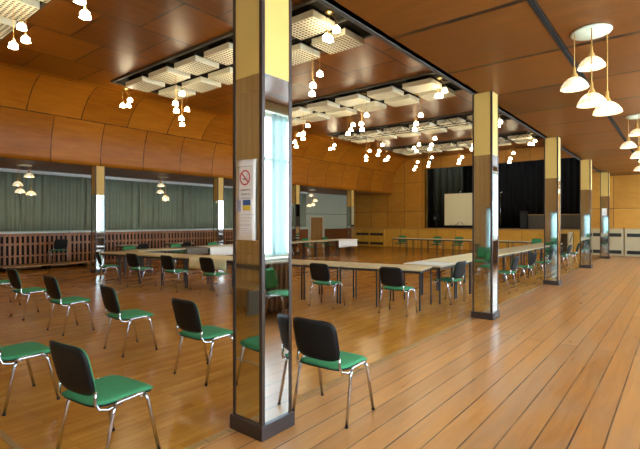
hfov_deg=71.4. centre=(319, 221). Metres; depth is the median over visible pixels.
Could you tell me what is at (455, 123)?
lighting truss
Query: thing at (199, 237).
radiator cover
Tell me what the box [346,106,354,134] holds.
cluster
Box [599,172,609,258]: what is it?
pillar
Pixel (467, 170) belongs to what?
stage curtain
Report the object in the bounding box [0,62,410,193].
cove
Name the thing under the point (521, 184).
stage curtain
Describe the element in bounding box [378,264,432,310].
square table
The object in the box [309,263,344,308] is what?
chair
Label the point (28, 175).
pendant
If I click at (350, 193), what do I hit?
pillar
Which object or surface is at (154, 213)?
curtain
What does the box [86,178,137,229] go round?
curtain
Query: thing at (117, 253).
square table
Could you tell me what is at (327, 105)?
ceiling panel
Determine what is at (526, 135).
ceiling panel
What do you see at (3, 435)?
trim
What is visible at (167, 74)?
ceiling panel
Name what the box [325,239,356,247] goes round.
tablecloth
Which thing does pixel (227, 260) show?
square table
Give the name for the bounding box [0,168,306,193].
trim
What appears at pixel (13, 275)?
chair
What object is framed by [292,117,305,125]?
ceiling panel
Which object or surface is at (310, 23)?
ceiling panel
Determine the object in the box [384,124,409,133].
ceiling panel
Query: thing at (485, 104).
pillar
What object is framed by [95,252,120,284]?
chair
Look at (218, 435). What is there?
trim
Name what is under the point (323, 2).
trim
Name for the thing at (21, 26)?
cluster
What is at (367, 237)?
radiator cover
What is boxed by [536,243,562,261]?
square table
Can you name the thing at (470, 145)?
lighting truss
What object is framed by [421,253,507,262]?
tablecloth
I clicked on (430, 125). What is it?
ceiling panel
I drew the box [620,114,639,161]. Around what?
pendant
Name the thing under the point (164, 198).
pendant
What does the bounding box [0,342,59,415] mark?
chair
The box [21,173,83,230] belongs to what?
curtain
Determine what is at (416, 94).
cluster
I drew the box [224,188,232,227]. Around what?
curtain
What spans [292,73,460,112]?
trim
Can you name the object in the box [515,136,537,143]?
ceiling panel
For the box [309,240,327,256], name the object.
square table
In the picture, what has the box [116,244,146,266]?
square table
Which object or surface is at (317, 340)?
chair
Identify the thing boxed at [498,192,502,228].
microphone stand
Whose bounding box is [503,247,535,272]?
square table
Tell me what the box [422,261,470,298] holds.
square table
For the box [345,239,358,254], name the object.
square table
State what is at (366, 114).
cluster
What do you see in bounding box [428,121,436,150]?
cluster
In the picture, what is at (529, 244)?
square table
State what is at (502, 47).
ceiling
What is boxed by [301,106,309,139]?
cluster
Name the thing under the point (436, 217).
loudspeaker
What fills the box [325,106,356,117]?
ceiling panel
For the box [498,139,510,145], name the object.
ceiling panel
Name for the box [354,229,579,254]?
wall
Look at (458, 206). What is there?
projection screen
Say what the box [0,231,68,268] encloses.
screen
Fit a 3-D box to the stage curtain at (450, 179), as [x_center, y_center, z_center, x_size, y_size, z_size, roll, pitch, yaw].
[7.947,-1.910,27.789,2.000,4.600,0.264,0,0,39]
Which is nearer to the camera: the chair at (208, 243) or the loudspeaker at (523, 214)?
the chair at (208, 243)
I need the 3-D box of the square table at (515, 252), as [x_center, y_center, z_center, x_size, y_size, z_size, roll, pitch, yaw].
[5.351,1.230,12.958,0.810,0.740,0.790,0,0,39]
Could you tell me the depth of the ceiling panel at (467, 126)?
16.91 m
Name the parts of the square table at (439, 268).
leg, apron frame, leg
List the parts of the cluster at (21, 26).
lamp shade, cord, lamp shade, lamp shade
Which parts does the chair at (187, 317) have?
leg, leg, seat, leg, rail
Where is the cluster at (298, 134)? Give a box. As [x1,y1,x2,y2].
[293,132,300,147]
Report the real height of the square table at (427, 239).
0.740 m
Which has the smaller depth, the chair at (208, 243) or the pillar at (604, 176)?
the chair at (208, 243)
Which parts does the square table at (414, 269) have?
leg, apron frame, leg, leg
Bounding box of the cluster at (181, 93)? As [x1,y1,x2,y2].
[172,75,184,112]
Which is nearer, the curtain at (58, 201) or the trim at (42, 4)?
the trim at (42, 4)
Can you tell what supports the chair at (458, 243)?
on the floor at (186, 411)
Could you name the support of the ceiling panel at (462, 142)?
attached to the trim at (536, 136)
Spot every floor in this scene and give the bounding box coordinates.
[0,246,639,448]
[460,227,579,229]
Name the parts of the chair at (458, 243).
backrest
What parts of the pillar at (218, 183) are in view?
corner trim, mirror panel, corner trim, mirror panel, corner trim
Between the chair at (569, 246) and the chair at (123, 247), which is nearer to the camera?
the chair at (123, 247)
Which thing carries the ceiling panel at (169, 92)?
attached to the trim at (316, 5)
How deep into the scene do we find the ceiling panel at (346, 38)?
8.93 m
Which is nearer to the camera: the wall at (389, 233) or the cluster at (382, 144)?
the cluster at (382, 144)
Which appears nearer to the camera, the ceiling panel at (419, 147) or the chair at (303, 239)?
the chair at (303, 239)
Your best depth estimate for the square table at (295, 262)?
9.20 m
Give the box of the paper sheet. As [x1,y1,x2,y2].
[602,208,606,214]
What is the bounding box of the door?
[309,216,322,247]
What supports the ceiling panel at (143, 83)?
attached to the trim at (316, 5)
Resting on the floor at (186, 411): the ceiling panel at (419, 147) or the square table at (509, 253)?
the square table at (509, 253)
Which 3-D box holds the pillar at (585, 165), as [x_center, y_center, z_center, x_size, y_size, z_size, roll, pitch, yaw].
[9.197,-0.260,15.391,0.361,3.720,0.356,0,0,39]
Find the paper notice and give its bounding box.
[236,159,255,239]
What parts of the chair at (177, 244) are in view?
backrest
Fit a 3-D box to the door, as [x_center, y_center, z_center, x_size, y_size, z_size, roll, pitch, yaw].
[-0.199,0.640,27.172,0.110,1.920,1.280,0,0,39]
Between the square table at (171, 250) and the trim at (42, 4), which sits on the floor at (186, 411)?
the square table at (171, 250)
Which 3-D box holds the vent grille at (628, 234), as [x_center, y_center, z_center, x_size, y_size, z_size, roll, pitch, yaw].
[14.173,0.620,19.960,0.670,0.160,0.013,0,0,39]
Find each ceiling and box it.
[0,0,543,158]
[0,157,382,195]
[325,0,639,175]
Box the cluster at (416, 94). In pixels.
[413,93,422,130]
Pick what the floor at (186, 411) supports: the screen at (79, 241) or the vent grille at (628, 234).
the screen at (79, 241)
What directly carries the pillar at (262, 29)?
on the floor at (186, 411)
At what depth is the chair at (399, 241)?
24.29 m
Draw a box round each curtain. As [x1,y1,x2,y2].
[0,171,19,230]
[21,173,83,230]
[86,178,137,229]
[139,182,181,228]
[183,185,212,228]
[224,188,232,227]
[300,194,305,226]
[433,166,462,227]
[463,166,471,192]
[498,157,579,227]
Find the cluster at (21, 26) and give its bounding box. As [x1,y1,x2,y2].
[8,3,30,49]
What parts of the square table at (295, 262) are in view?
leg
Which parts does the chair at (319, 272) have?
seat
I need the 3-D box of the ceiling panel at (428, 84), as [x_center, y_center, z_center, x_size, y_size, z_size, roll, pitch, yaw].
[2.741,-3.680,11.957,0.840,0.215,0.650,0,0,39]
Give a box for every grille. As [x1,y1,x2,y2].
[370,233,382,235]
[370,242,382,244]
[520,213,525,226]
[610,233,620,236]
[610,250,620,253]
[627,233,639,236]
[627,251,639,254]
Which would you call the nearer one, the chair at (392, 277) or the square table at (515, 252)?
the chair at (392, 277)
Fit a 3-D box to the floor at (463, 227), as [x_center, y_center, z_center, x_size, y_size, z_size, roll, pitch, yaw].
[11.271,0.460,26.254,9.700,0.120,5.400,0,0,39]
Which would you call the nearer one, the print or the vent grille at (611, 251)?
the print
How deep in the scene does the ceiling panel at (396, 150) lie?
22.71 m
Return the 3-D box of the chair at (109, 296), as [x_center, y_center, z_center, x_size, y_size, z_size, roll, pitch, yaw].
[-2.407,1.186,5.551,0.561,0.827,0.552,0,0,43]
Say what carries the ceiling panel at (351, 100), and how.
attached to the trim at (398, 84)
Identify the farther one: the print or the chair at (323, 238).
the chair at (323, 238)
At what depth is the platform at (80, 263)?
14.95 m
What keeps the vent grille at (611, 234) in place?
attached to the radiator cover at (616, 234)
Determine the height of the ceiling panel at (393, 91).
0.215 m
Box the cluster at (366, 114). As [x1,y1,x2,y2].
[359,93,368,130]
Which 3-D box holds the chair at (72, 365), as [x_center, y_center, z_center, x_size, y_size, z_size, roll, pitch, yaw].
[-1.490,1.186,3.047,0.561,0.827,0.552,0,0,32]
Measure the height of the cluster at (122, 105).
0.548 m
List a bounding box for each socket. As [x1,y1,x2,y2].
[571,67,577,76]
[588,46,594,56]
[588,82,595,92]
[605,91,610,100]
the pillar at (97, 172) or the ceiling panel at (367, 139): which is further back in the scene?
the ceiling panel at (367, 139)
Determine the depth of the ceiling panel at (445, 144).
21.20 m
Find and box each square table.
[99,251,142,280]
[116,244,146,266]
[119,252,162,282]
[124,249,162,275]
[140,253,184,285]
[150,248,185,271]
[163,254,207,287]
[165,242,193,262]
[186,255,232,290]
[212,259,232,290]
[292,241,316,259]
[292,242,303,259]
[292,259,319,299]
[303,261,354,302]
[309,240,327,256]
[322,240,338,256]
[326,242,348,255]
[339,262,390,306]
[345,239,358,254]
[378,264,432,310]
[403,263,455,303]
[407,238,427,252]
[422,238,436,254]
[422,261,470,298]
[437,239,455,254]
[438,260,471,293]
[454,239,471,241]
[465,254,504,282]
[498,240,510,242]
[498,249,528,273]
[498,250,521,275]
[498,252,513,278]
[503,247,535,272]
[508,241,531,257]
[511,246,541,268]
[518,245,543,264]
[524,244,543,264]
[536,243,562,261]
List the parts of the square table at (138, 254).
leg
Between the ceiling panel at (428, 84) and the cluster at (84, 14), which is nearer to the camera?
the cluster at (84, 14)
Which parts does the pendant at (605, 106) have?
lamp shade, cord, lamp shade, cord, ceiling plate, lamp shade, lamp shade, cord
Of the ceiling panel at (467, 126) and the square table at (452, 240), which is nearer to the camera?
the ceiling panel at (467, 126)
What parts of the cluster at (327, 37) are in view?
lamp shade, ceiling plate, lamp shade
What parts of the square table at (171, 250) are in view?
apron frame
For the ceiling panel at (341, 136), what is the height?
0.215 m
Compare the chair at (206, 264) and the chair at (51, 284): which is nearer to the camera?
the chair at (51, 284)
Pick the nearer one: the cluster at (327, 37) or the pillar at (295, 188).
the cluster at (327, 37)
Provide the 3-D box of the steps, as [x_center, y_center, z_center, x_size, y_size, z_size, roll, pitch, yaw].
[11.619,1.050,21.483,0.943,1.100,1.020,0,0,39]
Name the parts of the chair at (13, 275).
leg, leg, seat, leg, leg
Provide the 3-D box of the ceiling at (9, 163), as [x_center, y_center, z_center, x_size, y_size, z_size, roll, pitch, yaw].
[-4.913,-1.780,19.088,3.350,0.100,25.700,0,0,39]
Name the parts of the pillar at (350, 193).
mirror panel, corner trim, mirror panel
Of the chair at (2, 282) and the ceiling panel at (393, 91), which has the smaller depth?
the chair at (2, 282)
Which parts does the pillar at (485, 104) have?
corner trim, mirror panel, corner trim, mirror panel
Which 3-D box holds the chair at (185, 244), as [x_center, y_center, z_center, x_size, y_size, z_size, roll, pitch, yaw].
[-5.246,1.186,16.986,0.552,0.827,0.561,0,0,30]
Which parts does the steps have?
panel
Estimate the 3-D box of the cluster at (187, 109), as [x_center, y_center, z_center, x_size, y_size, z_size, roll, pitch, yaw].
[-3.809,-3.243,12.511,0.294,1.088,0.278,0,0,-9]
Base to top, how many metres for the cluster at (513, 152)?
1.088 m
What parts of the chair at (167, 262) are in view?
seat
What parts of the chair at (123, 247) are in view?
backrest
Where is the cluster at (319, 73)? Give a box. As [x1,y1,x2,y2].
[309,43,322,96]
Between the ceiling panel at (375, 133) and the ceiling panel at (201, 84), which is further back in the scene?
the ceiling panel at (375, 133)
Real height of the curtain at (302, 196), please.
1.945 m
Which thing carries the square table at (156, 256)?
on the floor at (186, 411)
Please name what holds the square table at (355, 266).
on the floor at (186, 411)
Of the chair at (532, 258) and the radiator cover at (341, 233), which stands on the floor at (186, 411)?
the chair at (532, 258)
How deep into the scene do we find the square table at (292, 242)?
18.57 m
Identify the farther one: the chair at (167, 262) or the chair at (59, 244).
the chair at (59, 244)
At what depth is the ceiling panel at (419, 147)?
21.86 m
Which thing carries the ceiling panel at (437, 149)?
attached to the trim at (536, 136)
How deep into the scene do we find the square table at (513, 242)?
19.32 m
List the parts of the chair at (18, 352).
leg, seat, leg, rail, leg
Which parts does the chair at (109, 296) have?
leg, leg, seat, leg, rail, leg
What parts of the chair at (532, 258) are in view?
seat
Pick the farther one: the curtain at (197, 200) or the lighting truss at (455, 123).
the curtain at (197, 200)
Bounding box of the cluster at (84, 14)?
[74,0,90,19]
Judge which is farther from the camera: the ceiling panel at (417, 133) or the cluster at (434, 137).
the ceiling panel at (417, 133)
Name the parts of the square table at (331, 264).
leg, leg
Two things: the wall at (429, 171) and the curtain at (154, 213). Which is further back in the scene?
the wall at (429, 171)
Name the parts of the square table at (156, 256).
leg, apron frame, leg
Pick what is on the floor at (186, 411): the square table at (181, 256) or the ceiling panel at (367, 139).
the square table at (181, 256)
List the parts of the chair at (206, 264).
seat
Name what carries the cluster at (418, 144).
hanging from the trim at (337, 135)
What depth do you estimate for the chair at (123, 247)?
14.09 m
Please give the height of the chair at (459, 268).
0.827 m
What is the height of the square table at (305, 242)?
0.740 m
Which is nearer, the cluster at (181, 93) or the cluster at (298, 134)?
the cluster at (181, 93)
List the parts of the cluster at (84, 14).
lamp shade, lamp shade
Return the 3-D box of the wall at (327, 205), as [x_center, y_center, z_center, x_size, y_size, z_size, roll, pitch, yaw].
[-6.138,-0.065,20.079,0.200,3.330,25.700,0,0,39]
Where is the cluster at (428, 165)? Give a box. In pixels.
[427,144,432,166]
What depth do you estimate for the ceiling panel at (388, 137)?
19.09 m
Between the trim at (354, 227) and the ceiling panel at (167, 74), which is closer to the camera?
the ceiling panel at (167, 74)
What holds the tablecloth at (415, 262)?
on the square table at (439, 268)
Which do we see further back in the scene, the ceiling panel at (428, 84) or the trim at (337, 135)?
the trim at (337, 135)
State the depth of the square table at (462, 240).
20.88 m
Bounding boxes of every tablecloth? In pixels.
[172,246,207,254]
[189,255,232,270]
[199,244,232,254]
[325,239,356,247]
[405,261,453,265]
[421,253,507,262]
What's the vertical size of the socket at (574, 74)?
0.140 m
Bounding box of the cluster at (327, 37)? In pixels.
[322,10,339,42]
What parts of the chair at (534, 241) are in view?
backrest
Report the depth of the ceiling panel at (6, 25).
8.16 m
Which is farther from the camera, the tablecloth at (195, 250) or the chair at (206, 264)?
the tablecloth at (195, 250)
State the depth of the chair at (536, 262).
12.57 m
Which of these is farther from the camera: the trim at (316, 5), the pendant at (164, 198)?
the pendant at (164, 198)
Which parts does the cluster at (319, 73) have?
lamp shade, lamp shade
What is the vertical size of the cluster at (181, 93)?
1.088 m
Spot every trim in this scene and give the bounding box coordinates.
[0,0,51,40]
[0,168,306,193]
[0,429,21,448]
[117,1,369,91]
[183,258,600,448]
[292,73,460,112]
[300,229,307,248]
[316,0,600,172]
[332,112,508,136]
[354,227,579,230]
[383,130,540,150]
[389,132,539,149]
[527,0,638,159]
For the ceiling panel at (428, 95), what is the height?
0.215 m
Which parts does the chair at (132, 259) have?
seat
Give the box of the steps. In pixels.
[561,232,572,254]
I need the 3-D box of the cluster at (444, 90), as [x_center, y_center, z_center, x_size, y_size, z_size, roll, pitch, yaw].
[3.155,-3.513,11.746,0.337,0.548,0.328,0,0,-39]
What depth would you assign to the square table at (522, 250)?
13.65 m
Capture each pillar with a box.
[90,166,104,272]
[213,177,223,244]
[230,0,294,441]
[292,185,299,254]
[346,190,354,250]
[471,91,499,319]
[543,137,561,285]
[579,159,592,267]
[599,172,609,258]
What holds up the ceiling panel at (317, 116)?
attached to the trim at (398, 84)
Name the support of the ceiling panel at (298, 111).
attached to the trim at (398, 84)
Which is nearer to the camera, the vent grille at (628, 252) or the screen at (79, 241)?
the screen at (79, 241)
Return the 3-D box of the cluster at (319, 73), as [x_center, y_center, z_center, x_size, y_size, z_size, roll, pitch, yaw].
[-0.085,-3.243,9.498,0.294,1.088,0.278,0,0,-9]
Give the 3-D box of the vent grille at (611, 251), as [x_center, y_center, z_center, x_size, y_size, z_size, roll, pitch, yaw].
[13.551,1.400,20.464,0.510,0.160,0.013,0,0,39]
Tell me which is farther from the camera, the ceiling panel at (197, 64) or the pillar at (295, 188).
the pillar at (295, 188)
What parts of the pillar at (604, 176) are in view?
corner trim, mirror panel, corner trim, mirror panel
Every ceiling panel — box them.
[0,0,39,21]
[0,16,15,38]
[126,73,164,91]
[148,63,189,83]
[159,83,195,99]
[174,52,218,75]
[182,74,220,92]
[204,39,232,64]
[208,65,232,84]
[292,6,334,39]
[292,40,319,65]
[292,104,312,117]
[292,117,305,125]
[300,112,329,121]
[307,98,339,112]
[312,25,363,53]
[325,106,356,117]
[335,91,369,106]
[338,132,362,140]
[351,137,373,143]
[353,99,386,112]
[360,128,384,137]
[367,84,403,100]
[372,133,396,140]
[384,92,418,106]
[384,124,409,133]
[393,146,412,152]
[395,130,420,137]
[402,75,441,93]
[402,150,421,154]
[409,120,436,130]
[413,144,433,150]
[419,84,455,100]
[420,125,446,133]
[421,148,441,152]
[434,141,455,148]
[437,116,465,126]
[445,145,463,150]
[448,120,471,130]
[457,140,471,145]
[498,116,505,124]
[498,135,504,141]
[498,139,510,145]
[508,132,531,140]
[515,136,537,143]
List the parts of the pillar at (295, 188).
mirror panel, corner trim, mirror panel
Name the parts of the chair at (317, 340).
leg, leg, seat, leg, rail, leg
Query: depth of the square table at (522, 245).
15.31 m
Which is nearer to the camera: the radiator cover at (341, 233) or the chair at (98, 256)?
the chair at (98, 256)
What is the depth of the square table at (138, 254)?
11.88 m
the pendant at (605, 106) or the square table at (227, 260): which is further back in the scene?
the square table at (227, 260)
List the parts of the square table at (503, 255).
leg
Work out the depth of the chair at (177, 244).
15.51 m
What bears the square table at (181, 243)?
on the floor at (186, 411)
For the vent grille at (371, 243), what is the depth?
28.50 m
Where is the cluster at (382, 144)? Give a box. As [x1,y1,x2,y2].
[376,129,383,155]
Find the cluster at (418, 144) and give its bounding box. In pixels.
[412,142,420,151]
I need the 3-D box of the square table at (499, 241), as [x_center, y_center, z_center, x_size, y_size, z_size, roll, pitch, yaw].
[8.137,1.230,20.043,0.810,0.740,0.790,0,0,39]
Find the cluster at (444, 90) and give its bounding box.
[435,77,446,97]
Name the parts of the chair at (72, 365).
leg, backrest, seat, leg, leg, rail, leg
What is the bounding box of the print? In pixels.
[240,214,254,230]
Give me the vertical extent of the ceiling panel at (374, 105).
0.215 m
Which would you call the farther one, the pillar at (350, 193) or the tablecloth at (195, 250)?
the pillar at (350, 193)
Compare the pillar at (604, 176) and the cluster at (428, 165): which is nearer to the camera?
the pillar at (604, 176)
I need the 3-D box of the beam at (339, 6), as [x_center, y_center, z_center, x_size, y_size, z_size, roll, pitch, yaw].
[5.345,-2.960,10.790,0.101,1.680,25.700,0,0,39]
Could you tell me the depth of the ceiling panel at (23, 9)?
7.46 m
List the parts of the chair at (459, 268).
seat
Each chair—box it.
[0,280,20,304]
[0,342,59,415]
[7,268,50,319]
[43,275,94,335]
[46,239,68,263]
[49,340,160,448]
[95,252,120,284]
[100,285,157,357]
[121,246,144,273]
[126,253,155,287]
[137,244,148,258]
[160,255,190,291]
[170,243,181,268]
[171,298,232,385]
[179,242,190,263]
[199,257,231,295]
[207,242,216,253]
[292,317,374,428]
[302,238,316,256]
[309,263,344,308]
[322,237,335,250]
[378,267,417,316]
[394,236,406,250]
[430,236,442,252]
[432,261,465,304]
[451,237,463,250]
[498,256,519,293]
[510,252,536,285]
[527,239,541,256]
[528,261,543,277]
[561,245,571,269]
[562,243,579,265]
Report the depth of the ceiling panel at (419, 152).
23.38 m
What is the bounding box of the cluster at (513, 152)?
[508,140,514,162]
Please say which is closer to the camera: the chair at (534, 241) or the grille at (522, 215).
the chair at (534, 241)
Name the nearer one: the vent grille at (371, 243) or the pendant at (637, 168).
the pendant at (637, 168)
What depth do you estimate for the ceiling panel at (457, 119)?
16.17 m
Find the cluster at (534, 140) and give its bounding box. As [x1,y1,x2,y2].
[528,133,536,145]
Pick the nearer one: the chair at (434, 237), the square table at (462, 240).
the square table at (462, 240)
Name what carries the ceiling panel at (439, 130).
attached to the trim at (337, 135)
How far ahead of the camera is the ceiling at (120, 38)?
10.31 m
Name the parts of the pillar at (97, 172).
corner trim, mirror panel, corner trim, mirror panel, corner trim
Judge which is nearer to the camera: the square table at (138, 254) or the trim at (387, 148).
the square table at (138, 254)
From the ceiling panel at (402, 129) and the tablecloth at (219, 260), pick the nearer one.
the tablecloth at (219, 260)
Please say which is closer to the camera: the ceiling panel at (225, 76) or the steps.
the ceiling panel at (225, 76)
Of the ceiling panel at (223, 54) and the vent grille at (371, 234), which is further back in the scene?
the vent grille at (371, 234)
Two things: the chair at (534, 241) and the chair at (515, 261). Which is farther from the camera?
the chair at (534, 241)
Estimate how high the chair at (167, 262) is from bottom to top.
0.827 m
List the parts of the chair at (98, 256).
seat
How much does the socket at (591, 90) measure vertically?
0.140 m
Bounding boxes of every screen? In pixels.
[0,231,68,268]
[68,230,166,264]
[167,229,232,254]
[444,191,471,227]
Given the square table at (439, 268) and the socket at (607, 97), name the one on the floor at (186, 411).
the square table at (439, 268)
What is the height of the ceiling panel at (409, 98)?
0.215 m
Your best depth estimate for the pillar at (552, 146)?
11.23 m
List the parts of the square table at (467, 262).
leg, leg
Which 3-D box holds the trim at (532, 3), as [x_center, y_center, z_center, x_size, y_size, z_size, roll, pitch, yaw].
[6.529,-2.112,9.832,0.045,0.016,25.700,0,0,39]
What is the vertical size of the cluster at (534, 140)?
0.548 m
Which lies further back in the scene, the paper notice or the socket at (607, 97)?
the socket at (607, 97)
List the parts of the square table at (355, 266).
leg, leg, apron frame, leg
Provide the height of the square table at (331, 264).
0.740 m
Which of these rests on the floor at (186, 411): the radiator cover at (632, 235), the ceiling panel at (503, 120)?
the radiator cover at (632, 235)
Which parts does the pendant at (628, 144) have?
lamp shade, ceiling plate, lamp shade, lamp shade, cord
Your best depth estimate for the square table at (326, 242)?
21.09 m
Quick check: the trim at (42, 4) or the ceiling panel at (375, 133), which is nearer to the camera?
the trim at (42, 4)
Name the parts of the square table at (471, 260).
leg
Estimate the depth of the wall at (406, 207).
26.61 m
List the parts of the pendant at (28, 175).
lamp shade, lamp shade, ceiling plate, lamp shade, lamp shade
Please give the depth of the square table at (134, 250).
13.44 m
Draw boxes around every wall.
[0,173,346,265]
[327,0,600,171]
[354,146,639,256]
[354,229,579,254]
[427,169,432,227]
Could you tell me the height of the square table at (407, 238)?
0.740 m
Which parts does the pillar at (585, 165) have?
corner trim, mirror panel, corner trim, mirror panel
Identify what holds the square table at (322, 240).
on the floor at (186, 411)
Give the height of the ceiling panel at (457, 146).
0.215 m
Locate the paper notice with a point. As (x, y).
(245, 169)
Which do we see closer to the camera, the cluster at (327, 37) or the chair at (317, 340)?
the chair at (317, 340)
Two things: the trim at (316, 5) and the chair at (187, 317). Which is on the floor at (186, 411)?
the chair at (187, 317)
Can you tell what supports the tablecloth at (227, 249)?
on the square table
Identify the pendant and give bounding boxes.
[12,164,35,194]
[156,176,168,200]
[306,190,317,206]
[560,23,622,115]
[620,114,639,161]
[633,162,639,170]
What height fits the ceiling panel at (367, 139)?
0.215 m
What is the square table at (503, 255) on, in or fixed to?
on the floor at (186, 411)
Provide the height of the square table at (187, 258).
0.740 m
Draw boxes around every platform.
[0,261,88,271]
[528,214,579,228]
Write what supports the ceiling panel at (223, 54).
attached to the trim at (316, 5)
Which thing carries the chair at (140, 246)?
on the floor at (186, 411)
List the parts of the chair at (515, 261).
seat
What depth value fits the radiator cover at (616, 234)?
20.50 m
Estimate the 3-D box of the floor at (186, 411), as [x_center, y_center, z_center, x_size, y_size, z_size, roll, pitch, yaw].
[1.054,1.660,14.261,18.700,0.120,26.100,0,0,39]
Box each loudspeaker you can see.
[433,214,439,220]
[520,211,527,228]
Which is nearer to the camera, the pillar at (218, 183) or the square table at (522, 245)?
the square table at (522, 245)
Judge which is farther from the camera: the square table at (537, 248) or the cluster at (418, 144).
the cluster at (418, 144)
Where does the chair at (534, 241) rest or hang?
on the floor at (186, 411)
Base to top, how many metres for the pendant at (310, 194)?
0.920 m
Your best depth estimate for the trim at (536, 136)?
20.81 m
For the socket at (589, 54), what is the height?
0.140 m
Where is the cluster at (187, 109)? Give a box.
[179,96,189,125]
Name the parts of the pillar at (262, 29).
corner trim, mirror panel, corner trim, mirror panel, corner trim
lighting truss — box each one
[342,111,508,140]
[397,133,541,153]
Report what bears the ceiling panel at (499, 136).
attached to the trim at (536, 136)
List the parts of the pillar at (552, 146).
corner trim, mirror panel, corner trim, mirror panel, corner trim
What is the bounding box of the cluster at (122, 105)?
[120,88,132,107]
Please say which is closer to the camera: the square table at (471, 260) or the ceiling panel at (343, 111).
the square table at (471, 260)
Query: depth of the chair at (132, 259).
10.82 m
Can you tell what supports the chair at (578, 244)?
on the floor at (186, 411)
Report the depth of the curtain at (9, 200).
14.64 m
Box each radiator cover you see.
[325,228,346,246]
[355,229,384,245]
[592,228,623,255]
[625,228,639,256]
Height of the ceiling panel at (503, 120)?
0.215 m
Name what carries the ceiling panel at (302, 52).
attached to the trim at (316, 5)

